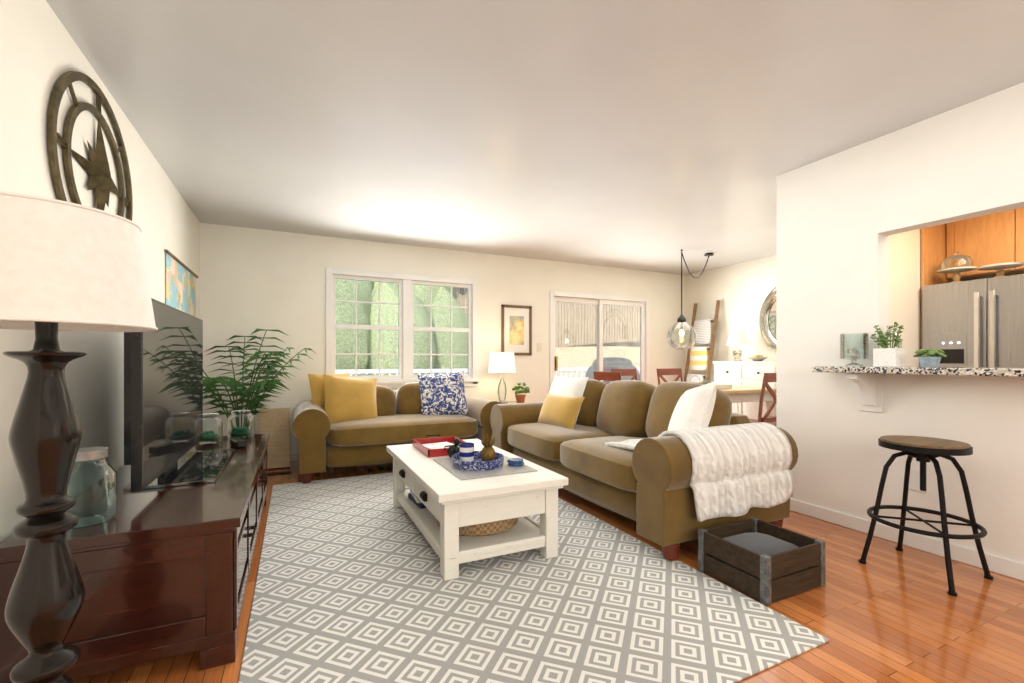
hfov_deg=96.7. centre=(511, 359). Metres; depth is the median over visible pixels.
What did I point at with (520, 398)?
potted herb
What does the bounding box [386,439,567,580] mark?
coffee table
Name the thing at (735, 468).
throw blanket
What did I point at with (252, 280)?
wall
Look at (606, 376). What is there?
chair
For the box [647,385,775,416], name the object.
dining table
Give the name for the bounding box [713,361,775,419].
sideboard
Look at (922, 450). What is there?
bar stool
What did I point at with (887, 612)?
floor
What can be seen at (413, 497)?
books
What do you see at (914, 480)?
electrical outlet plate
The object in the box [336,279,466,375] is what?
shrubs
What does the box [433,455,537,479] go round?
placemat
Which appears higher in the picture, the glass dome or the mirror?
the glass dome
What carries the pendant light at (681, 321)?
hanging from the ceiling
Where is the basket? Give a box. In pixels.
[437,518,517,535]
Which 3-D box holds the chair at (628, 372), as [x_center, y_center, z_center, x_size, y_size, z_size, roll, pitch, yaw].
[1.585,0.599,5.801,0.440,0.962,0.486,0,0,-29]
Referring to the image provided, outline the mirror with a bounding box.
[759,287,775,352]
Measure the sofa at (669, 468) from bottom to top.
0.951 m
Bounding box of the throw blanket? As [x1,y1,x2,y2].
[604,422,794,521]
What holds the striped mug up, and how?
on the tray at (478, 464)
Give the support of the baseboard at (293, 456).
attached to the wall at (252, 280)
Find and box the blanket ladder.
[683,300,719,382]
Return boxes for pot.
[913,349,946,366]
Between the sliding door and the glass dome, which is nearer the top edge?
the glass dome
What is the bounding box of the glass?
[879,325,901,347]
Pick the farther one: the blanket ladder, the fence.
the fence
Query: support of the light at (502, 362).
on the side table
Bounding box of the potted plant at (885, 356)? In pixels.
[870,322,905,366]
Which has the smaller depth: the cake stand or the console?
the console
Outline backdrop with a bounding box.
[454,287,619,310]
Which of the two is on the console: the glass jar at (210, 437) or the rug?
the glass jar at (210, 437)
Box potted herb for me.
[512,382,529,402]
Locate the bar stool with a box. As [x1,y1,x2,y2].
[858,435,992,595]
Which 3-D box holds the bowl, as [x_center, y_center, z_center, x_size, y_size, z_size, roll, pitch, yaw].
[3.159,-0.026,5.850,0.230,0.087,0.230,0,0,-25]
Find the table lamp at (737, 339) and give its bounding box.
[726,331,748,360]
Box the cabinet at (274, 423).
[258,408,289,468]
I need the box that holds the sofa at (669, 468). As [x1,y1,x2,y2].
[490,376,797,560]
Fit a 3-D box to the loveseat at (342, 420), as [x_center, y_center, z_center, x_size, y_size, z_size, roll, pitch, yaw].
[-1.159,0.595,4.696,1.989,0.943,1.005,0,0,-25]
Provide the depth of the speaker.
2.90 m
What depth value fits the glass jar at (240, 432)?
3.27 m
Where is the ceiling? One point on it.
(646, 134)
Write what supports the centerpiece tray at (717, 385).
on the dining table at (737, 394)
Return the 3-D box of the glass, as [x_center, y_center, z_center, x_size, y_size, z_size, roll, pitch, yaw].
[2.288,-0.087,2.753,0.110,0.250,0.110,0,0,-25]
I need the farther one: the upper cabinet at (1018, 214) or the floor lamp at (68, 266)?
the upper cabinet at (1018, 214)
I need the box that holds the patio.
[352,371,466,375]
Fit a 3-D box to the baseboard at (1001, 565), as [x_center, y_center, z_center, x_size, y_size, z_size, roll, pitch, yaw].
[2.983,1.038,1.209,0.014,0.085,4.814,0,0,-25]
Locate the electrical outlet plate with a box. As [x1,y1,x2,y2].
[909,469,926,492]
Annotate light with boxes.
[489,352,515,403]
[667,249,713,349]
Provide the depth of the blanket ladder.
6.74 m
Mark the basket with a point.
(490, 528)
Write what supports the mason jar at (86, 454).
on the console
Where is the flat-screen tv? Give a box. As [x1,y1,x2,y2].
[123,298,235,491]
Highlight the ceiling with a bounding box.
[46,0,1023,274]
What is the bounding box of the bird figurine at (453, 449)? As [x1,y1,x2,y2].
[447,438,461,457]
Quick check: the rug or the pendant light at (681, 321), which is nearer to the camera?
the rug
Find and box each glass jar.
[196,413,222,444]
[227,410,254,438]
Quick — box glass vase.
[840,333,868,365]
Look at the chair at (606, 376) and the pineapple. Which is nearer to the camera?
the pineapple
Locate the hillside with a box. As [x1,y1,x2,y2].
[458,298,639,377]
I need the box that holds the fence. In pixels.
[456,292,639,346]
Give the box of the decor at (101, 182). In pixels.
[47,71,132,220]
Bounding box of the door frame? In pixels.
[550,291,649,387]
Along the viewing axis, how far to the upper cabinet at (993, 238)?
3.95 m
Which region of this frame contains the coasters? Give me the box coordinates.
[507,458,523,465]
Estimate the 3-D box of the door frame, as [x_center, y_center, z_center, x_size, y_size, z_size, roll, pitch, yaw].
[1.312,0.068,6.599,1.760,2.025,0.018,0,0,-25]
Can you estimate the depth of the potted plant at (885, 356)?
2.61 m
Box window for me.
[326,267,479,388]
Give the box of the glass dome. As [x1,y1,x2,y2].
[936,252,976,282]
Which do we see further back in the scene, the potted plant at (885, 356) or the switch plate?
the switch plate
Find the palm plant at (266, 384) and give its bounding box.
[203,329,314,428]
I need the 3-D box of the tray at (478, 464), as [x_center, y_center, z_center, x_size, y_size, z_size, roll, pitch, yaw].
[-0.204,0.602,2.728,0.314,0.052,0.314,0,0,-25]
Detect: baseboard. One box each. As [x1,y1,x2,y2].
[290,453,298,460]
[790,498,1023,580]
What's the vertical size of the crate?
0.211 m
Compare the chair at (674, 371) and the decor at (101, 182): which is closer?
the decor at (101, 182)
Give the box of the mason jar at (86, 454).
[67,447,116,527]
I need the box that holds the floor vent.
[267,470,291,475]
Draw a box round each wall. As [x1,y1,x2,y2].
[0,0,199,541]
[200,223,684,452]
[685,256,1023,381]
[776,82,1023,562]
[889,229,920,366]
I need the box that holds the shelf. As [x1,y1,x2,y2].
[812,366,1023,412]
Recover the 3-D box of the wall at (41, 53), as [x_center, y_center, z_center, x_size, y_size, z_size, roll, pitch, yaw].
[-1.407,-0.140,0.836,0.120,2.440,8.320,0,0,-25]
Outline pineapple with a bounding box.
[480,433,495,460]
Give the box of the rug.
[238,472,828,682]
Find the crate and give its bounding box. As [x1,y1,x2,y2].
[698,517,824,605]
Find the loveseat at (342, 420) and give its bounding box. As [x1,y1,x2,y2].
[292,371,500,482]
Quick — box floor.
[73,461,1023,682]
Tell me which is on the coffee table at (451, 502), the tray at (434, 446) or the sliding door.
the tray at (434, 446)
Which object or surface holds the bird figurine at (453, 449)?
on the coffee table at (451, 502)
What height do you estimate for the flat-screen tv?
0.813 m
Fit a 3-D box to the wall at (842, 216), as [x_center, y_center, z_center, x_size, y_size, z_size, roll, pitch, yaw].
[3.047,-0.140,1.232,0.120,2.440,4.800,0,0,-25]
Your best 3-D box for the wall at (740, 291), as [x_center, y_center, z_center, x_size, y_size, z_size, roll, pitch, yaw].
[4.568,-0.140,3.686,0.120,2.440,8.320,0,0,-25]
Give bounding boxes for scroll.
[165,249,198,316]
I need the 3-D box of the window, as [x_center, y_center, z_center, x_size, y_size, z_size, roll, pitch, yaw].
[-1.262,-0.340,5.421,1.820,1.350,0.168,0,0,-25]
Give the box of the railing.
[336,367,639,377]
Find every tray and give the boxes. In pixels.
[412,434,464,456]
[452,451,503,470]
[674,376,731,388]
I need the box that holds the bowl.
[748,355,767,360]
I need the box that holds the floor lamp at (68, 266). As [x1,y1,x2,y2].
[0,191,157,682]
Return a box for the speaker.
[230,438,246,447]
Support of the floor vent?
in the floor
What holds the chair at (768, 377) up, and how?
on the floor
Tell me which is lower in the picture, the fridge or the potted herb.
the potted herb
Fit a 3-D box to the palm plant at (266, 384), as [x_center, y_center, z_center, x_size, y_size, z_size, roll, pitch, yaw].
[-2.328,0.408,4.160,1.016,1.345,1.126,0,0,-25]
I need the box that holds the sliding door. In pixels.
[554,297,644,386]
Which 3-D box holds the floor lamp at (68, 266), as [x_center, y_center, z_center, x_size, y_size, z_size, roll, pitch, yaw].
[-1.142,0.364,1.117,0.431,1.436,0.431,0,0,-25]
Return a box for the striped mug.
[460,442,473,461]
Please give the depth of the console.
1.56 m
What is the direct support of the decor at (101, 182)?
attached to the wall at (41, 53)
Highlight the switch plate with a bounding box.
[537,343,541,350]
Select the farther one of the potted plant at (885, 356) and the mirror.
the mirror
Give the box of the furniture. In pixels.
[585,357,639,385]
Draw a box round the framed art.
[501,304,531,354]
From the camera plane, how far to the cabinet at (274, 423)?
4.52 m
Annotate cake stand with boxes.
[977,262,1023,277]
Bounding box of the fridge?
[922,274,1023,367]
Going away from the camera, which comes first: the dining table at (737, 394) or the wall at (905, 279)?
the wall at (905, 279)
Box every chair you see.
[593,371,621,383]
[611,369,637,384]
[656,368,682,385]
[748,373,775,425]
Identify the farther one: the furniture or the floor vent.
the furniture
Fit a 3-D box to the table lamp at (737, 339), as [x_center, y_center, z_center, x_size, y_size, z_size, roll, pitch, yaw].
[3.049,-0.182,6.152,0.280,0.400,0.280,0,0,-25]
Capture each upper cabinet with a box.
[941,209,1012,282]
[1013,207,1023,274]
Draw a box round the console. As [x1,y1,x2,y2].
[0,433,269,682]
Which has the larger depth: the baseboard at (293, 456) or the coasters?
the baseboard at (293, 456)
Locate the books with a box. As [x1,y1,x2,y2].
[408,488,426,508]

